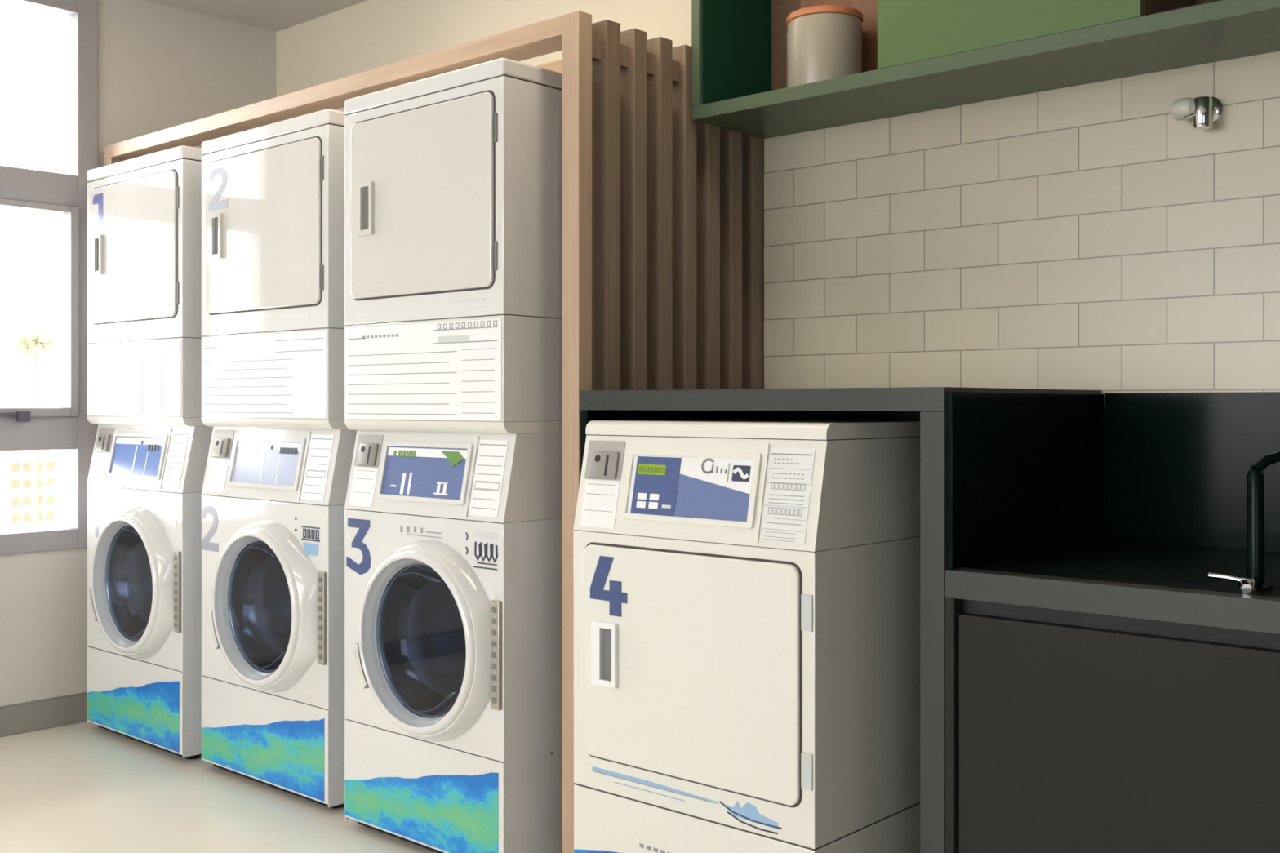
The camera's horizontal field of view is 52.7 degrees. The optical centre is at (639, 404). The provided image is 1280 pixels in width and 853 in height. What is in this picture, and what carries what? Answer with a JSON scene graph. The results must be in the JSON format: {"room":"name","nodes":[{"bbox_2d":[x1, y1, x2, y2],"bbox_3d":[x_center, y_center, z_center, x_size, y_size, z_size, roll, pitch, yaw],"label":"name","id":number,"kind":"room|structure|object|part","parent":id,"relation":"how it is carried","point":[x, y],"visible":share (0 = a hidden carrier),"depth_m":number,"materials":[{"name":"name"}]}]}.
{"room":"laundry","nodes":[
{"label":"laundry","id":0,"kind":"room"},
{"bbox_2d":[0,0,275,706],"bbox_3d":[-3.949,-0.186,2.707,0.200,2.673,7.130,0,0,42],"label":"wall","id":1,"kind":"structure","parent":0,"point":[161,66],"depth_m":4.80,"materials":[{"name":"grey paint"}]},
{"bbox_2d":[0,692,87,737],"bbox_3d":[-3.802,1.098,2.709,0.014,0.104,6.930,0,0,42],"label":"baseboard","id":2,"kind":"structure","parent":1,"relation":"attached to","point":[46,713],"depth_m":4.57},
{"bbox_2d":[0,0,97,555],"bbox_3d":[-2.322,-0.477,4.398,0.150,1.995,0.942,0,0,42],"label":"window","id":3,"kind":"structure","parent":1,"relation":"in","point":[68,428],"depth_m":4.66,"materials":[{"name":"grey metal"}]},
{"bbox_3d":[-2.315,-0.334,4.397,0.082,0.756,0.788,0,0,42],"label":"casement sash","id":4,"kind":"part","parent":3,"relation":"part of","materials":[{"name":"glass"}]},
{"bbox_3d":[-2.337,-1.121,4.416,0.005,0.588,0.788,0,0,42],"label":"glass pane","id":5,"kind":"part","parent":3,"relation":"part of","materials":[{"name":"glass"}]},
{"bbox_2d":[0,721,437,852],"bbox_3d":[-1.185,1.210,0.213,7.645,0.120,7.530,0,0,42],"label":"floor","id":6,"kind":"structure","parent":0,"point":[84,787],"depth_m":3.67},
{"bbox_2d":[86,424,213,759],"bbox_3d":[-1.491,0.610,4.603,0.671,1.080,0.781,0,0,42],"label":"washing machine","id":7,"kind":"object","parent":6,"relation":"on","point":[144,483],"visible":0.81,"depth_m":4.28,"materials":[{"name":"white paint"}]},
{"bbox_3d":[-1.709,0.595,4.294,0.462,0.462,0.031,0,0,42],"label":"door","id":8,"kind":"part","parent":7,"relation":"part of","materials":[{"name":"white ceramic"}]},
{"bbox_3d":[-1.664,0.595,4.344,0.385,0.385,0.091,0,0,42],"label":"door glass","id":9,"kind":"part","parent":7,"relation":"part of","materials":[{"name":"glass"}]},
{"bbox_3d":[-1.711,0.990,4.359,0.670,0.264,0.003,0,0,42],"label":"kick panel","id":10,"kind":"part","parent":7,"relation":"part of","materials":[{"name":"blue metal"}]},
{"bbox_2d":[131,445,137,473],"bbox_3d":[-1.712,0.187,4.382,0.008,0.093,0.019,0,0,42],"label":"print","id":11,"kind":"object","parent":7,"relation":"attached to","point":[135,451],"depth_m":4.38},
{"bbox_3d":[-1.717,0.571,4.352,0.670,0.570,0.077,0,0,42],"label":"panel","id":12,"kind":"part","parent":7,"relation":"part of","materials":[{"name":"white ceramic"}]},
{"bbox_3d":[-1.700,0.174,4.377,0.340,0.127,0.028,0,0,42],"label":"display panel","id":13,"kind":"part","parent":7,"relation":"part of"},
{"bbox_2d":[86,145,205,426],"bbox_3d":[-1.477,-0.381,4.618,0.670,0.901,0.741,0,0,42],"label":"dryer","id":14,"kind":"object","parent":7,"relation":"on","point":[144,336],"visible":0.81,"depth_m":4.28,"materials":[{"name":"white metal"}]},
{"bbox_3d":[-1.887,-0.519,4.497,0.072,0.140,0.012,0,0,42],"label":"handle","id":15,"kind":"part","parent":14,"relation":"part of","materials":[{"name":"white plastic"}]},
{"bbox_3d":[-1.712,-0.519,4.353,0.596,0.471,0.009,0,0,42],"label":"door","id":16,"kind":"part","parent":14,"relation":"part of","materials":[{"name":"white metal"}]},
{"bbox_3d":[-1.712,-0.084,4.358,0.658,0.246,0.002,0,0,42],"label":"access panel","id":17,"kind":"part","parent":14,"relation":"part of","materials":[{"name":"white metal"}]},
{"bbox_2d":[146,444,159,451],"bbox_3d":[-1.623,0.144,4.310,0.072,0.022,0.005,0,0,42],"label":"print","id":18,"kind":"object","parent":7,"relation":"attached to","point":[150,447],"depth_m":4.31},
{"bbox_2d":[164,434,187,483],"bbox_3d":[-1.509,0.175,4.202,0.101,0.156,0.031,0,0,42],"label":"print","id":19,"kind":"object","parent":7,"relation":"on","point":[176,454],"depth_m":4.20},
{"bbox_2d":[200,426,356,808],"bbox_3d":[-0.909,0.610,4.098,0.691,1.080,0.781,0,0,42],"label":"washing machine","id":20,"kind":"object","parent":6,"relation":"on","point":[273,499],"visible":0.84,"depth_m":3.80,"materials":[{"name":"white paint"}]},
{"bbox_3d":[-1.127,0.595,3.790,0.462,0.462,0.031,0,0,42],"label":"door","id":21,"kind":"part","parent":20,"relation":"part of","materials":[{"name":"white plastic"}]},
{"bbox_3d":[-1.082,0.595,3.840,0.385,0.385,0.091,0,0,42],"label":"door glass","id":22,"kind":"part","parent":20,"relation":"part of","materials":[{"name":"black glass"}]},
{"bbox_2d":[259,451,266,482],"bbox_3d":[-1.131,0.187,3.877,0.008,0.093,0.019,0,0,42],"label":"print","id":23,"kind":"object","parent":20,"relation":"attached to","point":[263,455],"depth_m":3.88},
{"bbox_3d":[-1.129,0.990,3.855,0.690,0.264,0.003,0,0,42],"label":"kick panel","id":24,"kind":"part","parent":20,"relation":"part of","materials":[{"name":"blue metal"}]},
{"bbox_3d":[-1.135,0.571,3.847,0.690,0.570,0.077,0,0,42],"label":"panel","id":25,"kind":"part","parent":20,"relation":"part of","materials":[{"name":"white ceramic"}]},
{"bbox_3d":[-1.119,0.174,3.872,0.350,0.127,0.028,0,0,42],"label":"display panel","id":26,"kind":"part","parent":20,"relation":"part of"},
{"bbox_2d":[201,108,349,429],"bbox_3d":[-0.896,-0.381,4.113,0.690,0.901,0.741,0,0,42],"label":"dryer","id":27,"kind":"object","parent":20,"relation":"on","point":[273,194],"visible":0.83,"depth_m":3.80,"materials":[{"name":"white metal"}]},
{"bbox_3d":[-1.313,-0.519,3.999,0.072,0.140,0.012,0,0,42],"label":"handle","id":28,"kind":"part","parent":27,"relation":"part of","materials":[{"name":"white plastic"}]},
{"bbox_3d":[-1.131,-0.519,3.848,0.616,0.471,0.009,0,0,42],"label":"door","id":29,"kind":"part","parent":27,"relation":"part of","materials":[{"name":"white metal"}]},
{"bbox_3d":[-1.130,-0.084,3.853,0.678,0.246,0.002,0,0,42],"label":"access panel","id":30,"kind":"part","parent":27,"relation":"part of","materials":[{"name":"white metal"}]},
{"bbox_2d":[275,457,280,484],"bbox_3d":[-1.069,0.194,3.820,0.004,0.079,0.016,0,0,42],"label":"print","id":31,"kind":"object","parent":20,"relation":"attached to","point":[277,462],"depth_m":3.82},
{"bbox_2d":[279,447,297,453],"bbox_3d":[-1.033,0.136,3.800,0.090,0.018,0.005,0,0,42],"label":"print","id":32,"kind":"object","parent":20,"relation":"attached to","point":[282,450],"depth_m":3.80},
{"bbox_2d":[302,438,332,493],"bbox_3d":[-0.921,0.175,3.692,0.104,0.156,0.031,0,0,42],"label":"print","id":33,"kind":"object","parent":20,"relation":"on","point":[317,463],"depth_m":3.69},
{"bbox_2d":[104,10,764,852],"bbox_3d":[-0.802,0.105,4.169,2.432,2.090,0.738,0,0,42],"label":"wood frame","id":34,"kind":"object","parent":6,"relation":"on","point":[663,208],"visible":0.4,"depth_m":3.31,"materials":[{"name":"brown wood"}]},
{"bbox_3d":[-1.915,0.129,4.708,0.057,2.043,0.046,0,0,42],"label":"post","id":35,"kind":"part","parent":34,"relation":"part of","materials":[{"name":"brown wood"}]},
{"bbox_3d":[-0.152,0.105,3.117,0.057,2.090,0.046,0,0,42],"label":"post","id":36,"kind":"part","parent":34,"relation":"part of","materials":[{"name":"brown wood"}]},
{"bbox_3d":[0.089,-0.872,3.395,0.031,0.053,0.689,0,0,42],"label":"rail","id":37,"kind":"part","parent":34,"relation":"part of","materials":[{"name":"brown wood"}]},
{"bbox_2d":[344,430,562,852],"bbox_3d":[-0.344,0.610,3.549,0.646,1.080,0.781,0,0,42],"label":"washing machine","id":38,"kind":"object","parent":6,"relation":"on","point":[453,541],"visible":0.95,"depth_m":3.23,"materials":[{"name":"white paint"}]},
{"bbox_2d":[352,470,374,493],"bbox_3d":[-0.745,0.208,3.484,0.084,0.059,0.012,0,0,42],"label":"print","id":39,"kind":"object","parent":38,"relation":"attached to","point":[363,481],"depth_m":3.48},
{"bbox_2d":[393,450,415,457],"bbox_3d":[-0.617,0.129,3.386,0.090,0.017,0.004,0,0,42],"label":"print","id":40,"kind":"object","parent":38,"relation":"on","point":[396,453],"depth_m":3.39,"materials":[{"name":"green paint"}]},
{"bbox_2d":[400,472,412,494],"bbox_3d":[-0.608,0.205,3.360,0.039,0.057,0.012,0,0,42],"label":"print","id":41,"kind":"object","parent":38,"relation":"attached to","point":[406,478],"depth_m":3.36},
{"bbox_3d":[-0.562,0.595,3.240,0.462,0.462,0.031,0,0,42],"label":"door","id":42,"kind":"part","parent":38,"relation":"part of","materials":[{"name":"white plastic"}]},
{"bbox_2d":[390,481,448,495],"bbox_3d":[-0.569,0.212,3.323,0.236,0.032,0.007,0,0,42],"label":"print","id":43,"kind":"object","parent":38,"relation":"attached to","point":[397,488],"depth_m":3.32},
{"bbox_2d":[400,525,441,538],"bbox_3d":[-0.560,0.325,3.299,0.165,0.022,0.001,0,0,42],"label":"print","id":44,"kind":"object","parent":38,"relation":"attached to","point":[406,531],"depth_m":3.30},
{"bbox_3d":[-0.518,0.595,3.290,0.385,0.385,0.091,0,0,42],"label":"door glass","id":45,"kind":"part","parent":38,"relation":"part of","materials":[{"name":"glass"}]},
{"bbox_3d":[-0.564,0.990,3.305,0.645,0.264,0.003,0,0,42],"label":"kick panel","id":46,"kind":"part","parent":38,"relation":"part of","materials":[{"name":"blue metal"}]},
{"bbox_3d":[-0.571,0.571,3.298,0.645,0.570,0.077,0,0,42],"label":"panel","id":47,"kind":"part","parent":38,"relation":"part of","materials":[{"name":"white metal"}]},
{"bbox_3d":[-0.554,0.174,3.322,0.327,0.127,0.028,0,0,42],"label":"display panel","id":48,"kind":"part","parent":38,"relation":"part of","materials":[{"name":"blue plastic"}]},
{"bbox_2d":[344,57,562,433],"bbox_3d":[-0.331,-0.381,3.564,0.645,0.901,0.741,0,0,42],"label":"dryer","id":49,"kind":"object","parent":38,"relation":"on","point":[453,180],"visible":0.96,"depth_m":3.22,"materials":[{"name":"white metal"}]},
{"bbox_3d":[-0.732,-0.519,3.434,0.072,0.140,0.012,0,0,42],"label":"handle","id":50,"kind":"part","parent":49,"relation":"part of","materials":[{"name":"white plastic"}]},
{"bbox_2d":[362,333,398,338],"bbox_3d":[-0.685,-0.180,3.409,0.155,0.007,0.001,0,0,42],"label":"print","id":51,"kind":"object","parent":49,"relation":"on","point":[364,335],"depth_m":3.41},
{"bbox_3d":[-0.566,-0.519,3.299,0.571,0.471,0.009,0,0,42],"label":"door","id":52,"kind":"part","parent":49,"relation":"part of","materials":[{"name":"white metal"}]},
{"bbox_3d":[-0.566,-0.084,3.304,0.633,0.246,0.002,0,0,42],"label":"access panel","id":53,"kind":"part","parent":49,"relation":"part of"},
{"bbox_2d":[437,320,497,329],"bbox_3d":[-0.426,-0.195,3.175,0.224,0.014,0.001,0,0,42],"label":"print","id":54,"kind":"object","parent":49,"relation":"on","point":[442,324],"depth_m":3.17},
{"bbox_2d":[471,444,506,509],"bbox_3d":[-0.370,0.175,3.154,0.098,0.156,0.031,0,0,42],"label":"print","id":55,"kind":"object","parent":38,"relation":"on","point":[489,463],"depth_m":3.15},
{"bbox_2d":[573,418,919,852],"bbox_3d":[0.320,0.594,2.956,0.655,1.113,0.721,0,0,42],"label":"dryer","id":56,"kind":"object","parent":6,"relation":"on","point":[747,591],"visible":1,"depth_m":2.66,"materials":[{"name":"white metal"}]},
{"bbox_2d":[584,483,615,511],"bbox_3d":[-0.090,0.208,2.886,0.085,0.059,0.012,0,0,42],"label":"print","id":57,"kind":"object","parent":56,"relation":"attached to","point":[598,497],"depth_m":2.89},
{"bbox_3d":[-0.077,0.548,2.838,0.072,0.140,0.012,0,0,42],"label":"handle","id":58,"kind":"part","parent":56,"relation":"part of","materials":[{"name":"white plastic"}]},
{"bbox_2d":[639,843,669,852],"bbox_3d":[0.033,0.950,2.756,0.092,0.008,0.001,0,0,42],"label":"print","id":59,"kind":"object","parent":56,"relation":"attached to","point":[643,847],"depth_m":2.76},
{"bbox_3d":[0.034,0.175,2.782,0.124,0.123,0.026,0,0,42],"label":"keypad panel","id":60,"kind":"part","parent":56,"relation":"part of","materials":[{"name":"blue plastic"}]},
{"bbox_3d":[0.104,0.174,2.722,0.332,0.127,0.028,0,0,42],"label":"display panel","id":61,"kind":"part","parent":56,"relation":"part of","materials":[{"name":"blue plastic"}]},
{"bbox_3d":[0.092,0.546,2.699,0.581,0.469,0.009,0,0,42],"label":"door","id":62,"kind":"part","parent":56,"relation":"part of","materials":[{"name":"white metal"}]},
{"bbox_2d":[726,462,729,482],"bbox_3d":[0.182,0.140,2.658,0.002,0.040,0.009,0,0,42],"label":"print","id":63,"kind":"object","parent":56,"relation":"attached to","point":[727,464],"depth_m":2.66},
{"bbox_2d":[733,467,748,479],"bbox_3d":[0.206,0.140,2.636,0.004,0.023,0.042,0,0,-43],"label":"print","id":64,"kind":"object","parent":56,"relation":"on","point":[738,473],"depth_m":2.64},
{"bbox_3d":[0.327,0.993,2.964,0.655,0.270,0.700,0,0,42],"label":"panel","id":65,"kind":"part","parent":56,"relation":"part of","materials":[{"name":"white metal"}]},
{"bbox_2d":[761,453,813,542],"bbox_3d":[0.289,0.183,2.551,0.102,0.170,0.034,0,0,42],"label":"print","id":66,"kind":"object","parent":56,"relation":"on","point":[787,478],"depth_m":2.55},
{"bbox_2d":[580,386,1101,852],"bbox_3d":[0.459,0.558,3.026,0.964,1.183,0.730,0,0,42],"label":"countertop","id":67,"kind":"structure","parent":6,"relation":"on","point":[928,405],"depth_m":2.47,"materials":[{"name":"grey stone"}]},
{"bbox_3d":[0.110,0.582,3.343,0.022,1.136,0.728,0,0,42],"label":"panel","id":68,"kind":"part","parent":67,"relation":"part of","materials":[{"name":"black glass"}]},
{"bbox_3d":[0.687,0.570,3.301,0.890,1.160,0.018,0,0,42],"label":"panel","id":69,"kind":"part","parent":67,"relation":"part of","materials":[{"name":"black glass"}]},
{"bbox_3d":[0.798,0.582,2.721,0.052,1.136,0.730,0,0,42],"label":"leg","id":70,"kind":"part","parent":67,"relation":"part of","materials":[{"name":"grey stone"}]},
{"bbox_2d":[945,540,1279,852],"bbox_3d":[1.706,0.730,1.895,2.400,0.840,0.720,0,0,42],"label":"base cabinet","id":71,"kind":"object","parent":6,"relation":"on","point":[1103,696],"visible":0.98,"depth_m":2.25,"materials":[{"name":"grey laminate"}]},
{"bbox_2d":[962,540,1279,597],"bbox_3d":[1.721,0.330,1.913,2.400,0.040,0.674,0,0,42],"label":"countertop","id":72,"kind":"structure","parent":71,"relation":"on","point":[1180,566],"depth_m":2.50,"materials":[{"name":"black stone"}]},
{"bbox_2d":[1208,450,1279,593],"bbox_3d":[1.062,0.194,2.181,0.196,0.234,0.088,0,0,-22],"label":"tap","id":73,"kind":"object","parent":72,"relation":"on","point":[1254,580],"visible":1,"depth_m":2.17,"materials":[{"name":"black metal"}]},
{"bbox_3d":[0.988,0.297,2.145,0.074,0.027,0.071,0,0,12],"label":"chrome lever","id":74,"kind":"part","parent":73,"relation":"part of","materials":[{"name":"silver metal"}]},
{"bbox_2d":[146,0,366,31],"bbox_3d":[-1.185,-1.583,0.213,7.645,0.120,7.530,0,0,42],"label":"ceiling","id":75,"kind":"structure","parent":0,"point":[275,15],"depth_m":4.97,"materials":[{"name":"paint"}]},
{"bbox_2d":[275,0,691,111],"bbox_3d":[1.270,-0.186,2.935,7.645,2.673,0.200,0,0,42],"label":"wall","id":76,"kind":"structure","parent":0,"point":[367,35],"depth_m":4.68,"materials":[{"name":"beige paint"}]},
{"bbox_2d":[691,0,1279,138],"bbox_3d":[1.506,-1.129,2.364,3.400,0.770,0.327,0,0,42],"label":"upper cabinet","id":77,"kind":"object","parent":76,"relation":"attached to","point":[932,55],"visible":1,"depth_m":2.93,"materials":[{"name":"green laminate"}]},
{"bbox_3d":[0.254,-1.132,3.494,0.026,0.704,0.327,0,0,42],"label":"panel","id":78,"kind":"part","parent":77,"relation":"part of","materials":[{"name":"green laminate"}]},
{"bbox_2d":[786,4,862,87],"bbox_3d":[0.471,-0.886,3.303,0.194,0.213,0.194,0,0,42],"label":"canister","id":79,"kind":"object","parent":77,"relation":"on","point":[824,42],"visible":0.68,"depth_m":3.22,"materials":[{"name":"beige ceramic"}]},
{"bbox_3d":[0.471,-0.982,3.303,0.194,0.020,0.194,0,0,42],"label":"lid","id":80,"kind":"part","parent":79,"relation":"part of","materials":[{"name":"brown wood"}]},
{"bbox_2d":[800,0,878,72],"bbox_3d":[0.556,-0.985,3.394,0.320,0.411,0.018,0,0,42],"label":"wooden board","id":81,"kind":"object","parent":77,"relation":"in","point":[868,8],"visible":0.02,"depth_m":3.35,"materials":[{"name":"brown wood"}]},
{"bbox_3d":[1.622,-1.132,2.471,3.371,0.704,0.014,0,0,42],"label":"panel","id":82,"kind":"part","parent":77,"relation":"part of","materials":[{"name":"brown wood"}]},
{"bbox_3d":[0.785,-1.132,2.808,0.610,0.704,0.019,0,0,42],"label":"door","id":83,"kind":"part","parent":77,"relation":"part of","materials":[{"name":"green laminate"}]},
{"bbox_2d":[764,50,1279,540],"bbox_3d":[2.120,-0.080,2.028,4.768,1.460,0.008,0,0,42],"label":"tile wall","id":84,"kind":"structure","parent":76,"relation":"attached to","point":[1084,237],"depth_m":3.08,"materials":[{"name":"beige tile"}]},
{"bbox_2d":[1104,391,1279,552],"bbox_3d":[1.953,0.142,2.161,2.388,0.336,0.014,0,0,42],"label":"backsplash","id":85,"kind":"structure","parent":76,"relation":"attached to","point":[1177,465],"depth_m":2.83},
{"bbox_2d":[1171,96,1222,129],"bbox_3d":[1.205,-0.632,2.801,0.088,0.075,0.070,0,0,42],"label":"angle valve","id":86,"kind":"object","parent":76,"relation":"attached to","point":[1204,111],"visible":1,"depth_m":2.78,"materials":[{"name":"silver metal"}]},
{"bbox_3d":[1.184,-0.642,2.807,0.048,0.048,0.048,0,0,42],"label":"valve knob","id":87,"kind":"part","parent":86,"relation":"part of","materials":[{"name":"white plastic"}]},
{"label":"outside","id":88,"kind":"structure","parent":0,"visible":0},
{"bbox_2d":[0,449,64,531],"bbox_3d":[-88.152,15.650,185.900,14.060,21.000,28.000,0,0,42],"label":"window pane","id":89,"kind":"structure","parent":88,"point":[16,467],"depth_m":179.32,"materials":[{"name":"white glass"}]},
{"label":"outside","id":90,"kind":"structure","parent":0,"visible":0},
{"bbox_2d":[13,331,57,528],"bbox_3d":[-27.962,5.879,59.965,2.041,18.542,1.884,0,0,42],"label":"tree","id":91,"kind":"object","parent":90,"point":[40,343],"visible":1,"depth_m":59.92,"materials":[{"name":"green plant"}]}
]}

